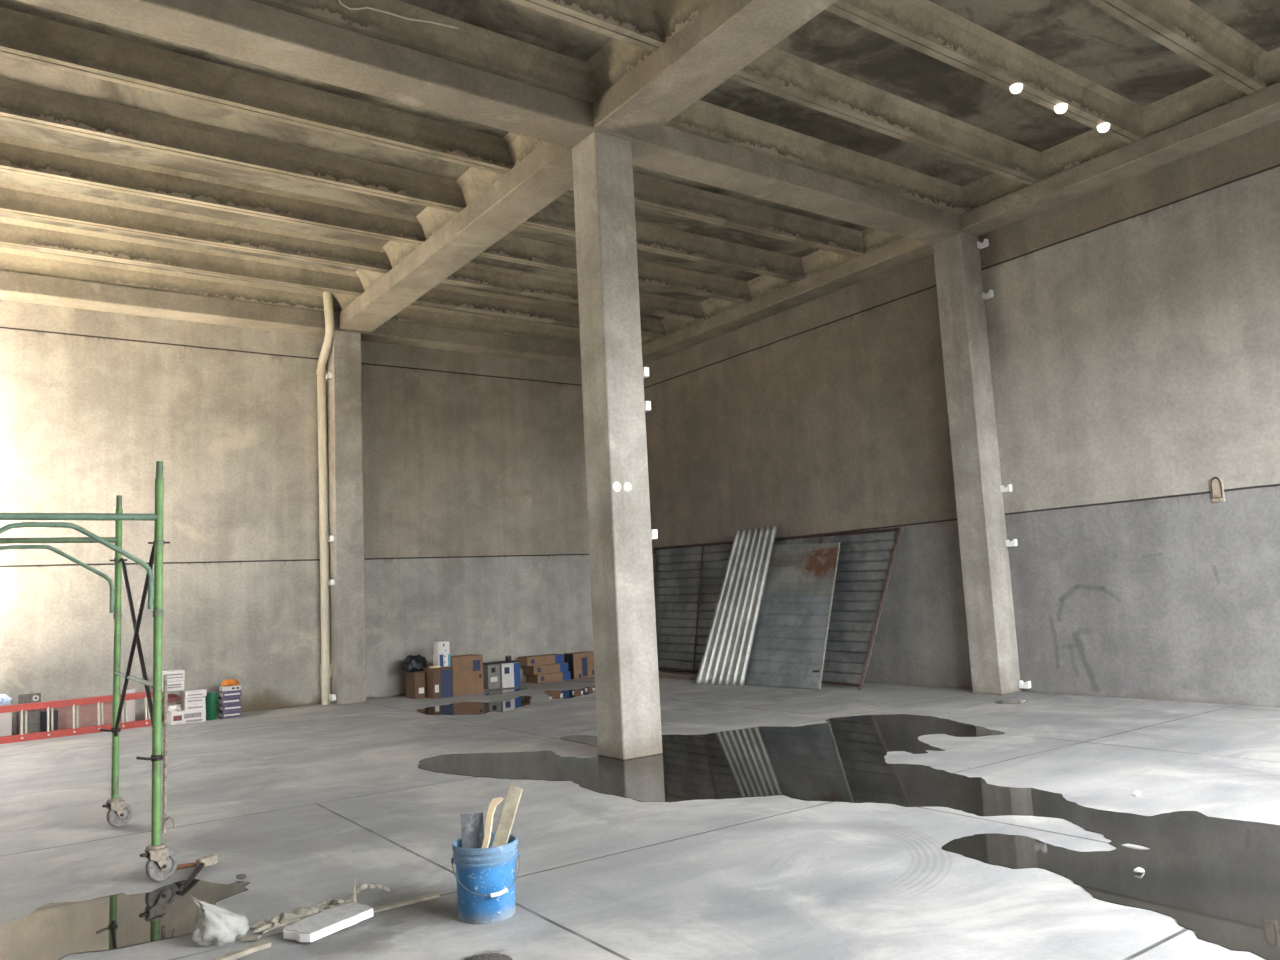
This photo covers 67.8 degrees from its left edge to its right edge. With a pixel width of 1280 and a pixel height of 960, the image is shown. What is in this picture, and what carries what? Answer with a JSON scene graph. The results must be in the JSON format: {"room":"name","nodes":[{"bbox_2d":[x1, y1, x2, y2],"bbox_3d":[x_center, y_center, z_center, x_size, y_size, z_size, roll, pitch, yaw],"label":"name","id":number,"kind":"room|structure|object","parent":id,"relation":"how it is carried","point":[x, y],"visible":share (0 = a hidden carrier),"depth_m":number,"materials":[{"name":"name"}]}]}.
{"room":"empty warehouse","nodes":[
{"label":"empty warehouse","id":0,"kind":"room"},
{"bbox_2d":[0,0,543,312],"bbox_3d":[-5.471,-3.665,11.409,6.400,0.598,7.554,2,-8,-35],"label":"ceiling","id":1,"kind":"structure","parent":0,"point":[31,89],"depth_m":11.06,"materials":[{"name":"concrete"}]},
{"bbox_2d":[339,141,572,331],"bbox_3d":[-2.702,-3.154,13.210,0.570,0.275,7.510,2,-8,-35],"label":"beam","id":2,"kind":"structure","parent":1,"relation":"attached to","point":[546,173],"depth_m":12.32,"materials":[{"name":"concrete"}]},
{"bbox_2d":[0,300,593,734],"bbox_3d":[-5.201,0.177,16.293,13.180,7.100,0.220,2,-8,-35],"label":"wall","id":3,"kind":"structure","parent":0,"point":[476,535],"depth_m":15.41,"materials":[{"name":"concrete"}]},
{"bbox_2d":[251,0,714,103],"bbox_3d":[-2.302,-4.353,6.945,6.400,0.598,2.429,2,-8,-35],"label":"ceiling","id":4,"kind":"structure","parent":0,"point":[525,41],"depth_m":8.62,"materials":[{"name":"concrete"}]},
{"bbox_2d":[338,0,458,28],"bbox_3d":[-2.035,-4.085,8.419,1.323,0.199,0.016,2,-8,-35],"label":"cord","id":5,"kind":"object","parent":4,"relation":"hanging from","point":[345,6],"visible":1,"depth_m":8.34,"materials":[{"name":"beige plastic"}]},
{"bbox_2d":[0,669,1279,959],"bbox_3d":[-0.078,2.750,8.903,13.280,0.250,17.580,2,-8,-35],"label":"floor","id":6,"kind":"structure","parent":0,"point":[302,802],"depth_m":6.33,"materials":[{"name":"concrete"}]},
{"bbox_2d":[0,704,11,735],"bbox_3d":[-8.621,3.276,12.818,0.260,0.474,0.260,2,-8,-35],"label":"carton","id":7,"kind":"object","parent":6,"relation":"on","point":[6,718],"visible":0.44,"depth_m":12.75,"materials":[{"name":"white cardboard"}]},
{"bbox_2d":[0,694,11,705],"bbox_3d":[-8.643,2.964,12.837,0.295,0.147,0.239,2,-8,-35],"label":"sack","id":8,"kind":"object","parent":7,"relation":"on","point":[5,699],"visible":1,"depth_m":12.83,"materials":[{"name":"white plastic"}]},
{"bbox_2d":[17,693,40,734],"bbox_3d":[-8.344,3.223,13.000,0.260,0.595,0.037,2,-8,-35],"label":"carton","id":9,"kind":"object","parent":6,"relation":"on","point":[33,716],"visible":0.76,"depth_m":13.00,"materials":[{"name":"cardboard"}]},
{"bbox_2d":[40,710,57,731],"bbox_3d":[-8.192,3.372,13.194,0.200,0.330,0.160,2,-8,-35],"label":"crate","id":10,"kind":"object","parent":6,"relation":"on","point":[43,719],"visible":0.44,"depth_m":13.13,"materials":[{"name":"black plastic"}]},
{"bbox_2d":[16,702,120,734],"bbox_3d":[-8.063,3.362,13.463,1.280,0.400,0.025,2,-8,-35],"label":"board","id":11,"kind":"object","parent":6,"relation":"on","point":[87,712],"visible":0.21,"depth_m":13.55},
{"bbox_2d":[0,691,152,743],"bbox_3d":[-8.178,3.249,12.798,3.000,0.480,0.171,3,-9,-42],"label":"ladder","id":12,"kind":"object","parent":6,"relation":"on","point":[21,737],"visible":0.88,"depth_m":13.07,"materials":[{"name":"metal"}]},
{"bbox_2d":[0,461,177,881],"bbox_3d":[-3.929,1.230,6.183,1.399,2.505,2.014,2,-8,-35],"label":"scaffold","id":13,"kind":"object","parent":6,"relation":"on","point":[161,864],"visible":1,"depth_m":5.80,"materials":[{"name":"green metal"}]},
{"bbox_2d":[0,879,250,959],"bbox_3d":[-2.757,2.286,4.949,1.463,0.004,1.157,2,-8,-35],"label":"puddle","id":14,"kind":"object","parent":6,"relation":"on","point":[52,931],"visible":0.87,"depth_m":4.90,"materials":[{"name":"liquid"}]},
{"bbox_2d":[124,689,134,721],"bbox_3d":[-7.401,3.309,13.803,0.130,0.520,0.100,2,-8,-35],"label":"carton","id":15,"kind":"object","parent":6,"relation":"on","point":[130,703],"visible":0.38,"depth_m":13.77,"materials":[{"name":"white cardboard"}]},
{"bbox_2d":[167,709,205,724],"bbox_3d":[-6.655,3.462,13.961,0.460,0.179,0.382,2,-8,-35],"label":"carton","id":16,"kind":"object","parent":6,"relation":"on","point":[191,716],"visible":0.76,"depth_m":13.80,"materials":[{"name":"cardboard"}]},
{"bbox_2d":[167,703,180,711],"bbox_3d":[-6.802,3.315,13.883,0.208,0.111,0.306,2,-8,-35],"label":"sack","id":17,"kind":"object","parent":16,"relation":"on","point":[174,707],"visible":0.96,"depth_m":13.79,"materials":[{"name":"white plastic"}]},
{"bbox_2d":[162,694,180,701],"bbox_3d":[-6.843,3.179,13.893,0.293,0.113,0.232,-9,-9,41],"label":"sack","id":18,"kind":"object","parent":17,"relation":"on","point":[171,697],"visible":0.78,"depth_m":13.82,"materials":[{"name":"red fabric"}]},
{"bbox_2d":[162,681,183,691],"bbox_3d":[-6.845,3.005,13.909,0.285,0.132,0.322,2,-8,-35],"label":"carton","id":19,"kind":"object","parent":18,"relation":"on","point":[173,685],"visible":0.6,"depth_m":13.79,"materials":[{"name":"white cardboard"}]},
{"bbox_2d":[162,670,184,681],"bbox_3d":[-6.849,2.866,13.927,0.290,0.144,0.322,2,-8,-35],"label":"carton","id":20,"kind":"object","parent":19,"relation":"on","point":[173,675],"visible":0.73,"depth_m":13.81,"materials":[{"name":"white cardboard"}]},
{"bbox_2d":[173,715,181,720],"bbox_3d":[-6.669,3.435,13.723,0.115,0.074,0.006,2,-8,-35],"label":"print","id":21,"kind":"object","parent":16,"relation":"on","point":[175,717],"depth_m":13.72},
{"bbox_2d":[181,703,205,710],"bbox_3d":[-6.586,3.333,14.030,0.275,0.084,0.342,2,-8,-35],"label":"carton","id":22,"kind":"object","parent":16,"relation":"on","point":[197,706],"visible":0.88,"depth_m":13.90,"materials":[{"name":"white cardboard"}]},
{"bbox_2d":[181,696,204,704],"bbox_3d":[-6.589,3.246,14.041,0.268,0.084,0.332,2,-8,-35],"label":"carton","id":23,"kind":"object","parent":22,"relation":"on","point":[194,700],"visible":0.9,"depth_m":13.91,"materials":[{"name":"white cardboard"}]},
{"bbox_2d":[180,689,206,697],"bbox_3d":[-6.589,3.148,14.044,0.285,0.096,0.322,3,-9,-39],"label":"carton","id":24,"kind":"object","parent":23,"relation":"on","point":[191,693],"visible":0.99,"depth_m":13.94,"materials":[{"name":"white cardboard"}]},
{"bbox_2d":[176,854,217,889],"bbox_3d":[-2.685,2.335,5.676,0.380,0.067,0.560,2,-8,-35],"label":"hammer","id":25,"kind":"object","parent":6,"relation":"on","point":[209,860],"visible":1,"depth_m":5.83,"materials":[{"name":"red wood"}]},
{"bbox_2d":[204,692,218,719],"bbox_3d":[-6.396,3.370,14.198,0.200,0.392,0.200,2,-8,-35],"label":"bucket","id":26,"kind":"object","parent":6,"relation":"on","point":[211,700],"visible":0.84,"depth_m":14.13,"materials":[{"name":"green plastic"}]},
{"bbox_2d":[191,896,249,946],"bbox_3d":[-2.010,2.086,4.561,0.262,0.236,0.196,2,-8,-35],"label":"plastic bag","id":27,"kind":"object","parent":6,"relation":"on","point":[217,926],"visible":0.98,"depth_m":4.50,"materials":[{"name":"grey plastic"}]},
{"bbox_2d":[218,710,240,718],"bbox_3d":[-6.175,3.522,14.317,0.262,0.097,0.302,2,-8,-35],"label":"carton","id":28,"kind":"object","parent":6,"relation":"on","point":[232,714],"visible":0.92,"depth_m":14.21,"materials":[{"name":"cardboard"}]},
{"bbox_2d":[219,703,241,711],"bbox_3d":[-6.170,3.423,14.336,0.262,0.097,0.302,2,-8,-35],"label":"carton","id":29,"kind":"object","parent":28,"relation":"on","point":[233,707],"visible":0.91,"depth_m":14.22,"materials":[{"name":"cardboard"}]},
{"bbox_2d":[218,697,239,704],"bbox_3d":[-6.192,3.324,14.336,0.262,0.097,0.302,2,-8,-35],"label":"carton","id":30,"kind":"object","parent":29,"relation":"on","point":[235,700],"visible":0.8,"depth_m":14.22,"materials":[{"name":"cardboard"}]},
{"bbox_2d":[219,690,240,697],"bbox_3d":[-6.185,3.225,14.356,0.262,0.097,0.302,2,-8,-35],"label":"carton","id":31,"kind":"object","parent":30,"relation":"on","point":[236,693],"visible":0.9,"depth_m":14.24,"materials":[{"name":"cardboard"}]},
{"bbox_2d":[219,685,240,691],"bbox_3d":[-6.189,3.140,14.366,0.250,0.068,0.262,2,-8,-35],"label":"packet","id":32,"kind":"object","parent":31,"relation":"on","point":[233,687],"visible":0.91,"depth_m":14.27,"materials":[{"name":"white cardboard"}]},
{"bbox_2d":[221,679,239,685],"bbox_3d":[-6.188,3.051,14.369,0.259,0.096,0.228,2,-8,-35],"label":"plastic bag","id":33,"kind":"object","parent":32,"relation":"on","point":[228,682],"visible":1,"depth_m":14.30,"materials":[{"name":"orange plastic"}]},
{"bbox_2d":[211,940,270,959],"bbox_3d":[-1.815,2.155,4.337,0.055,0.024,0.264,-8,-8,37],"label":"scrap","id":34,"kind":"object","parent":6,"relation":"on","point":[242,952],"visible":1,"depth_m":4.33,"materials":[{"name":"beige wood"}]},
{"bbox_2d":[236,874,245,879],"bbox_3d":[-2.345,2.329,5.592,0.052,0.026,0.037,2,-8,-35],"label":"chip","id":35,"kind":"object","parent":6,"relation":"on","point":[238,876],"visible":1,"depth_m":5.58,"materials":[{"name":"grey concrete"}]},
{"bbox_2d":[240,934,260,940],"bbox_3d":[-1.851,2.175,4.525,0.088,0.018,0.030,-3,-7,0],"label":"scrap","id":36,"kind":"object","parent":6,"relation":"on","point":[257,936],"visible":1,"depth_m":4.51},
{"bbox_2d":[250,898,351,933],"bbox_3d":[-1.706,2.195,4.855,0.198,0.048,0.554,-9,-9,40],"label":"scrap","id":37,"kind":"object","parent":6,"relation":"on","point":[272,924],"visible":0.84,"depth_m":4.78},
{"bbox_2d":[283,902,372,941],"bbox_3d":[-1.515,2.148,4.628,0.216,0.059,0.402,-8,-9,37],"label":"board","id":38,"kind":"object","parent":6,"relation":"on","point":[329,921],"visible":1,"depth_m":4.58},
{"bbox_2d":[326,330,365,704],"bbox_3d":[-4.948,0.581,15.975,0.470,6.200,0.475,2,-8,-35],"label":"column","id":39,"kind":"structure","parent":6,"relation":"on","point":[344,390],"depth_m":15.77,"materials":[{"name":"concrete"}]},
{"bbox_2d":[0,270,580,365],"bbox_3d":[-5.322,-2.650,16.209,12.230,0.300,0.479,2,-8,-35],"label":"beam","id":40,"kind":"structure","parent":39,"relation":"on","point":[14,286],"depth_m":15.29,"materials":[{"name":"concrete"}]},
{"bbox_2d":[316,292,333,704],"bbox_3d":[-5.133,0.241,15.775,0.322,6.845,0.603,2,-8,-35],"label":"downpipe","id":41,"kind":"object","parent":39,"relation":"attached to","point":[326,666],"visible":0.94,"depth_m":15.84,"materials":[{"name":"beige plastic"}]},
{"bbox_2d":[329,664,331,678],"bbox_3d":[-5.058,3.152,15.608,0.233,0.280,0.150,2,-8,-35],"label":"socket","id":42,"kind":"object","parent":41,"relation":"attached to","point":[330,665],"depth_m":15.56,"materials":[{"name":"beige plastic"}]},
{"bbox_2d":[326,372,331,378],"bbox_3d":[-5.230,-1.752,16.014,0.075,0.095,0.140,2,-8,-35],"label":"hanger","id":43,"kind":"object","parent":39,"relation":"attached to","point":[329,375],"visible":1,"depth_m":15.96,"materials":[{"name":"white plastic"}]},
{"bbox_2d":[327,535,333,541],"bbox_3d":[-5.094,0.965,15.691,0.075,0.095,0.140,2,-8,-35],"label":"hanger","id":44,"kind":"object","parent":39,"relation":"attached to","point":[330,538],"visible":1,"depth_m":15.64,"materials":[{"name":"white plastic"}]},
{"bbox_2d":[328,579,334,585],"bbox_3d":[-5.059,1.679,15.606,0.075,0.095,0.140,2,-8,-35],"label":"hanger","id":45,"kind":"object","parent":39,"relation":"attached to","point":[331,581],"visible":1,"depth_m":15.55,"materials":[{"name":"white plastic"}]},
{"bbox_2d":[329,694,335,700],"bbox_3d":[-4.967,3.514,15.388,0.075,0.095,0.140,2,-8,-35],"label":"hanger","id":46,"kind":"object","parent":39,"relation":"attached to","point":[332,697],"visible":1,"depth_m":15.34,"materials":[{"name":"white plastic"}]},
{"bbox_2d":[352,878,356,901],"bbox_3d":[-1.458,2.123,4.856,0.027,0.174,0.027,2,-8,-35],"label":"splinter","id":47,"kind":"object","parent":6,"relation":"on","point":[354,885],"visible":0.6,"depth_m":4.86,"materials":[{"name":"brown wood"}]},
{"bbox_2d":[350,883,390,898],"bbox_3d":[-1.454,2.203,5.123,0.223,0.072,0.040,2,-8,-35],"label":"strap","id":48,"kind":"object","parent":6,"relation":"on","point":[361,887],"visible":0.95,"depth_m":5.12,"materials":[{"name":"beige fabric"}]},
{"bbox_2d":[373,893,439,913],"bbox_3d":[-1.230,2.204,4.957,0.384,0.017,0.055,2,-8,-37],"label":"scrap","id":49,"kind":"object","parent":6,"relation":"on","point":[406,902],"visible":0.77,"depth_m":4.95,"materials":[{"name":"beige wood"}]},
{"bbox_2d":[406,671,425,698],"bbox_3d":[-3.743,3.421,15.875,0.180,0.424,0.402,2,-8,-35],"label":"carton","id":50,"kind":"object","parent":6,"relation":"on","point":[415,681],"visible":1,"depth_m":15.74,"materials":[{"name":"cardboard"}]},
{"bbox_2d":[402,655,426,671],"bbox_3d":[-3.788,3.087,16.064,0.481,0.276,0.245,2,-8,-35],"label":"plastic bag","id":51,"kind":"object","parent":50,"relation":"on","point":[412,663],"visible":0.94,"depth_m":15.98,"materials":[{"name":"black plastic"}]},
{"bbox_2d":[423,666,452,698],"bbox_3d":[-3.375,3.368,15.860,0.341,0.489,0.422,2,-8,-35],"label":"carton","id":52,"kind":"object","parent":6,"relation":"on","point":[438,681],"visible":0.8,"depth_m":15.70,"materials":[{"name":"cardboard"}]},
{"bbox_2d":[433,654,450,666],"bbox_3d":[-3.318,3.019,15.930,0.216,0.208,0.222,2,-8,-35],"label":"product box","id":53,"kind":"object","parent":52,"relation":"on","point":[443,660],"visible":0.84,"depth_m":15.85,"materials":[{"name":"white cardboard"}]},
{"bbox_2d":[434,641,449,653],"bbox_3d":[-3.326,2.812,15.955,0.200,0.202,0.202,2,-8,-35],"label":"product box","id":54,"kind":"object","parent":53,"relation":"on","point":[442,647],"visible":1,"depth_m":15.88,"materials":[{"name":"white cardboard"}]},
{"bbox_2d":[449,654,483,695],"bbox_3d":[-3.015,3.311,16.168,0.560,0.639,0.452,2,-8,-35],"label":"carton","id":55,"kind":"object","parent":6,"relation":"on","point":[467,670],"visible":0.8,"depth_m":15.99,"materials":[{"name":"brown cardboard"}]},
{"bbox_2d":[417,696,530,714],"bbox_3d":[-2.251,3.345,14.078,2.066,0.004,1.791,2,-8,-35],"label":"puddle","id":56,"kind":"object","parent":6,"relation":"on","point":[460,708],"visible":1,"depth_m":13.95,"materials":[{"name":"liquid"}]},
{"bbox_2d":[451,832,519,923],"bbox_3d":[-0.764,1.983,4.740,0.335,0.358,0.354,2,-8,-35],"label":"bucket","id":57,"kind":"object","parent":6,"relation":"on","point":[486,878],"visible":0.94,"depth_m":4.63,"materials":[{"name":"blue plastic"}]},
{"bbox_2d":[461,812,483,848],"bbox_3d":[-0.840,1.917,4.811,0.119,0.456,0.082,-2,-7,-10],"label":"float","id":58,"kind":"object","parent":57,"relation":"in","point":[472,824],"visible":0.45,"depth_m":4.81,"materials":[{"name":"grey metal"}]},
{"bbox_2d":[482,785,522,847],"bbox_3d":[-0.709,1.840,4.775,0.259,0.584,0.064,-1,-7,-19],"label":"wooden sticks","id":59,"kind":"object","parent":57,"relation":"in","point":[514,793],"visible":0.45,"depth_m":4.79,"materials":[{"name":"brown wood"}]},
{"bbox_2d":[463,953,511,959],"bbox_3d":[-0.674,2.063,4.086,0.247,0.032,0.228,2,-8,-35],"label":"heap","id":60,"kind":"object","parent":6,"relation":"on","point":[488,956],"visible":1,"depth_m":4.11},
{"bbox_2d":[483,664,500,689],"bbox_3d":[-2.666,3.490,16.913,0.240,0.424,0.342,2,-8,-35],"label":"carton","id":61,"kind":"object","parent":6,"relation":"on","point":[491,673],"visible":0.68,"depth_m":16.78,"materials":[{"name":"grey cardboard"}]},
{"bbox_2d":[484,688,528,694],"bbox_3d":[-2.324,3.600,16.197,0.470,0.004,1.098,-8,-8,35],"label":"puddle","id":62,"kind":"object","parent":6,"relation":"on","point":[518,689],"visible":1,"depth_m":16.18,"materials":[{"name":"liquid"}]},
{"bbox_2d":[500,662,520,687],"bbox_3d":[-2.398,3.498,17.090,0.361,0.424,0.362,2,-8,-35],"label":"carton","id":63,"kind":"object","parent":6,"relation":"on","point":[509,672],"visible":0.69,"depth_m":16.94,"materials":[{"name":"white cardboard"}]},
{"bbox_2d":[483,660,518,664],"bbox_3d":[-2.517,3.269,17.042,0.600,0.022,0.340,2,-8,-35],"label":"tray","id":64,"kind":"object","parent":63,"relation":"on","point":[511,661],"visible":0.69,"depth_m":16.94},
{"bbox_2d":[505,655,510,660],"bbox_3d":[-2.370,3.211,17.131,0.114,0.097,0.114,2,-8,-35],"label":"tin can","id":65,"kind":"object","parent":64,"relation":"on","point":[507,658],"visible":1,"depth_m":17.09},
{"bbox_2d":[528,671,570,682],"bbox_3d":[-1.691,3.676,17.762,0.701,0.158,0.362,2,-8,-35],"label":"carton","id":66,"kind":"object","parent":6,"relation":"on","point":[558,676],"visible":0.9,"depth_m":17.60,"materials":[{"name":"brown cardboard"}]},
{"bbox_2d":[524,663,567,674],"bbox_3d":[-1.744,3.513,17.750,0.732,0.158,0.362,2,-8,-35],"label":"carton","id":67,"kind":"object","parent":66,"relation":"on","point":[559,667],"visible":0.81,"depth_m":17.59,"materials":[{"name":"brown cardboard"}]},
{"bbox_2d":[518,654,563,665],"bbox_3d":[-1.842,3.346,17.706,0.772,0.162,0.362,2,-8,-35],"label":"carton","id":68,"kind":"object","parent":67,"relation":"on","point":[534,660],"visible":0.93,"depth_m":17.55,"materials":[{"name":"brown cardboard"}]},
{"bbox_2d":[542,686,594,698],"bbox_3d":[-0.997,3.454,15.527,1.106,0.004,1.740,-1,-7,-13],"label":"puddle","id":69,"kind":"object","parent":6,"relation":"on","point":[577,692],"visible":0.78,"depth_m":15.38,"materials":[{"name":"liquid"}]},
{"bbox_2d":[564,651,594,678],"bbox_3d":[-1.123,3.543,18.218,0.552,0.474,0.332,2,-8,-35],"label":"carton","id":70,"kind":"object","parent":6,"relation":"on","point":[580,664],"visible":0.77,"depth_m":18.05,"materials":[{"name":"brown cardboard"}]},
{"bbox_2d":[572,131,662,759],"bbox_3d":[-0.249,-0.425,9.593,0.460,6.226,0.460,2,-8,-35],"label":"column","id":71,"kind":"structure","parent":6,"relation":"on","point":[628,714],"depth_m":9.40,"materials":[{"name":"concrete"}]},
{"bbox_2d":[16,0,960,243],"bbox_3d":[-0.730,-3.660,9.744,12.230,0.274,0.490,2,-8,-35],"label":"beam","id":72,"kind":"structure","parent":71,"relation":"on","point":[249,31],"depth_m":8.92,"materials":[{"name":"concrete"}]},
{"bbox_2d":[612,481,620,491],"bbox_3d":[-0.225,0.066,9.248,0.106,0.106,0.011,2,-8,-35],"label":"plug","id":73,"kind":"object","parent":71,"relation":"attached to","point":[616,486],"visible":1,"depth_m":9.24,"materials":[{"name":"white plastic"}]},
{"bbox_2d":[623,482,631,491],"bbox_3d":[-0.123,0.069,9.320,0.106,0.106,0.011,2,-8,-35],"label":"plug","id":74,"kind":"object","parent":71,"relation":"attached to","point":[627,487],"visible":1,"depth_m":9.32,"materials":[{"name":"white plastic"}]},
{"bbox_2d":[643,367,648,378],"bbox_3d":[0.023,-1.090,9.703,0.075,0.095,0.140,2,-8,-35],"label":"hanger","id":75,"kind":"object","parent":71,"relation":"attached to","point":[645,369],"visible":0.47,"depth_m":9.65,"materials":[{"name":"white plastic"}]},
{"bbox_2d":[645,401,650,411],"bbox_3d":[0.040,-0.743,9.662,0.075,0.095,0.140,2,-8,-35],"label":"hanger","id":76,"kind":"object","parent":71,"relation":"attached to","point":[647,403],"visible":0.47,"depth_m":9.61,"materials":[{"name":"white plastic"}]},
{"bbox_2d":[651,529,657,539],"bbox_3d":[0.105,0.546,9.509,0.075,0.095,0.140,2,-8,-35],"label":"hanger","id":77,"kind":"object","parent":71,"relation":"attached to","point":[654,533],"visible":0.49,"depth_m":9.46,"materials":[{"name":"white plastic"}]},
{"bbox_2d":[659,675,695,679],"bbox_3d":[0.496,3.580,17.354,0.120,0.035,1.800,1,-8,-28],"label":"plank","id":78,"kind":"object","parent":6,"relation":"on","point":[664,676],"visible":0.58,"depth_m":16.94,"materials":[{"name":"wood"}]},
{"bbox_2d":[658,672,697,676],"bbox_3d":[0.441,3.564,17.503,0.120,0.035,1.800,2,-9,-38],"label":"plank","id":79,"kind":"object","parent":78,"relation":"on","point":[660,673],"visible":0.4,"depth_m":17.15,"materials":[{"name":"wood"}]},
{"bbox_2d":[695,526,776,685],"bbox_3d":[1.654,2.086,16.046,1.280,2.574,1.025,3,-9,-42],"label":"sheet","id":80,"kind":"object","parent":6,"relation":"on","point":[727,651],"visible":1,"depth_m":15.99,"materials":[{"name":"silver metal"}]},
{"bbox_2d":[653,528,901,689],"bbox_3d":[1.854,2.188,16.422,0.944,2.453,6.310,2,-8,-35],"label":"gate panel","id":81,"kind":"object","parent":6,"relation":"on","point":[689,578],"visible":0.48,"depth_m":15.48,"materials":[{"name":"metal"}]},
{"bbox_2d":[744,543,839,689],"bbox_3d":[2.427,2.099,15.107,1.027,2.247,1.863,2,-8,-35],"label":"metal sheet","id":82,"kind":"object","parent":6,"relation":"on","point":[788,650],"visible":1,"depth_m":15.04,"materials":[{"name":"metal"}]},
{"bbox_2d":[417,714,1279,959],"bbox_3d":[2.139,2.371,7.727,5.379,0.004,8.260,2,-8,-35],"label":"puddle","id":83,"kind":"object","parent":6,"relation":"on","point":[1218,878],"visible":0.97,"depth_m":6.83,"materials":[{"name":"liquid"}]},
{"bbox_2d":[1135,867,1144,873],"bbox_3d":[2.557,1.998,4.869,0.052,0.024,0.037,2,-8,-35],"label":"chip","id":84,"kind":"object","parent":83,"relation":"on","point":[1139,870],"visible":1,"depth_m":4.86,"materials":[{"name":"white concrete"}]},
{"bbox_2d":[933,232,1020,694],"bbox_3d":[4.596,-0.286,13.031,0.445,6.280,0.450,2,-8,-35],"label":"column","id":85,"kind":"structure","parent":6,"relation":"on","point":[990,619],"depth_m":12.86,"materials":[{"name":"concrete"}]},
{"bbox_2d":[642,82,1279,364],"bbox_3d":[4.594,-3.543,13.192,0.449,0.230,16.980,2,-8,-35],"label":"beam","id":86,"kind":"structure","parent":85,"relation":"on","point":[1261,108],"depth_m":12.34,"materials":[{"name":"concrete"}]},
{"bbox_2d":[977,239,988,248],"bbox_3d":[4.778,-3.287,13.246,0.075,0.095,0.140,2,-8,-35],"label":"hanger","id":87,"kind":"object","parent":85,"relation":"attached to","point":[985,243],"visible":1,"depth_m":13.21,"materials":[{"name":"white plastic"}]},
{"bbox_2d":[982,290,993,298],"bbox_3d":[4.814,-2.563,13.160,0.075,0.095,0.140,2,-8,-35],"label":"hanger","id":88,"kind":"object","parent":85,"relation":"attached to","point":[990,294],"visible":1,"depth_m":13.12,"materials":[{"name":"white plastic"}]},
{"bbox_2d":[1000,484,1011,492],"bbox_3d":[4.948,0.115,12.842,0.075,0.095,0.140,2,-8,-35],"label":"hanger","id":89,"kind":"object","parent":85,"relation":"attached to","point":[1008,488],"visible":1,"depth_m":12.80,"materials":[{"name":"white plastic"}]},
{"bbox_2d":[1005,539,1017,546],"bbox_3d":[4.984,0.844,12.755,0.075,0.095,0.140,2,-8,-35],"label":"hanger","id":90,"kind":"object","parent":85,"relation":"attached to","point":[1013,542],"visible":1,"depth_m":12.72,"materials":[{"name":"white plastic"}]},
{"bbox_2d":[1019,680,1030,688],"bbox_3d":[5.077,2.694,12.536,0.075,0.095,0.140,2,-8,-35],"label":"hanger","id":91,"kind":"object","parent":85,"relation":"attached to","point":[1026,685],"visible":1,"depth_m":12.50,"materials":[{"name":"white plastic"}]},
{"bbox_2d":[995,700,1026,703],"bbox_3d":[4.541,2.718,11.662,0.422,0.004,0.359,2,-8,-35],"label":"puddle","id":92,"kind":"object","parent":6,"relation":"on","point":[999,701],"visible":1,"depth_m":11.63,"materials":[{"name":"liquid"}]},
{"bbox_2d":[389,165,902,345],"bbox_3d":[-0.284,-3.490,15.066,5.700,0.598,7.554,2,-8,-35],"label":"ceiling","id":93,"kind":"structure","parent":0,"point":[658,229],"depth_m":14.93,"materials":[{"name":"concrete"}]},
{"bbox_2d":[643,120,1279,707],"bbox_3d":[5.081,-0.733,12.950,0.220,7.100,17.230,2,-8,-35],"label":"wall","id":94,"kind":"structure","parent":0,"point":[1133,323],"depth_m":12.17,"materials":[{"name":"concrete"}]},
{"bbox_2d":[1209,477,1224,502],"bbox_3d":[6.489,0.106,10.705,0.029,0.288,0.145,2,-8,-35],"label":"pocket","id":95,"kind":"object","parent":94,"relation":"attached to","point":[1217,493],"visible":1,"depth_m":10.70,"materials":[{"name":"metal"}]},
{"bbox_2d":[664,0,1279,213],"bbox_3d":[3.620,-4.337,9.569,5.700,0.598,4.984,2,-8,-35],"label":"ceiling","id":96,"kind":"structure","parent":0,"point":[1094,58],"depth_m":10.11,"materials":[{"name":"concrete"}]},
{"bbox_2d":[1009,83,1022,93],"bbox_3d":[3.841,-3.987,9.709,0.130,0.085,0.130,2,-8,-35],"label":"ceiling lamp","id":97,"kind":"object","parent":96,"relation":"attached to","point":[1016,88],"visible":1,"depth_m":9.67,"materials":[{"name":"white plastic"}]},
{"bbox_2d":[1054,103,1066,113],"bbox_3d":[4.502,-3.965,10.175,0.130,0.085,0.130,2,-8,-35],"label":"ceiling lamp","id":98,"kind":"object","parent":96,"relation":"attached to","point":[1061,108],"visible":1,"depth_m":10.14,"materials":[{"name":"white plastic"}]},
{"bbox_2d":[1097,123,1109,132],"bbox_3d":[5.197,-3.942,10.665,0.130,0.085,0.130,2,-8,-35],"label":"ceiling lamp","id":99,"kind":"object","parent":96,"relation":"attached to","point":[1103,127],"visible":1,"depth_m":10.63,"materials":[{"name":"white plastic"}]},
{"bbox_3d":[1.690,-5.219,1.325,6.400,0.598,1.264,2,-8,-35],"label":"ceiling","id":100,"kind":"structure","parent":0,"visible":0},
{"bbox_2d":[593,0,836,140],"bbox_3d":[2.208,-4.213,6.359,0.600,0.275,8.500,2,-8,-35],"label":"beam","id":101,"kind":"structure","parent":100,"relation":"attached to","point":[726,36],"depth_m":8.55,"materials":[{"name":"concrete"}]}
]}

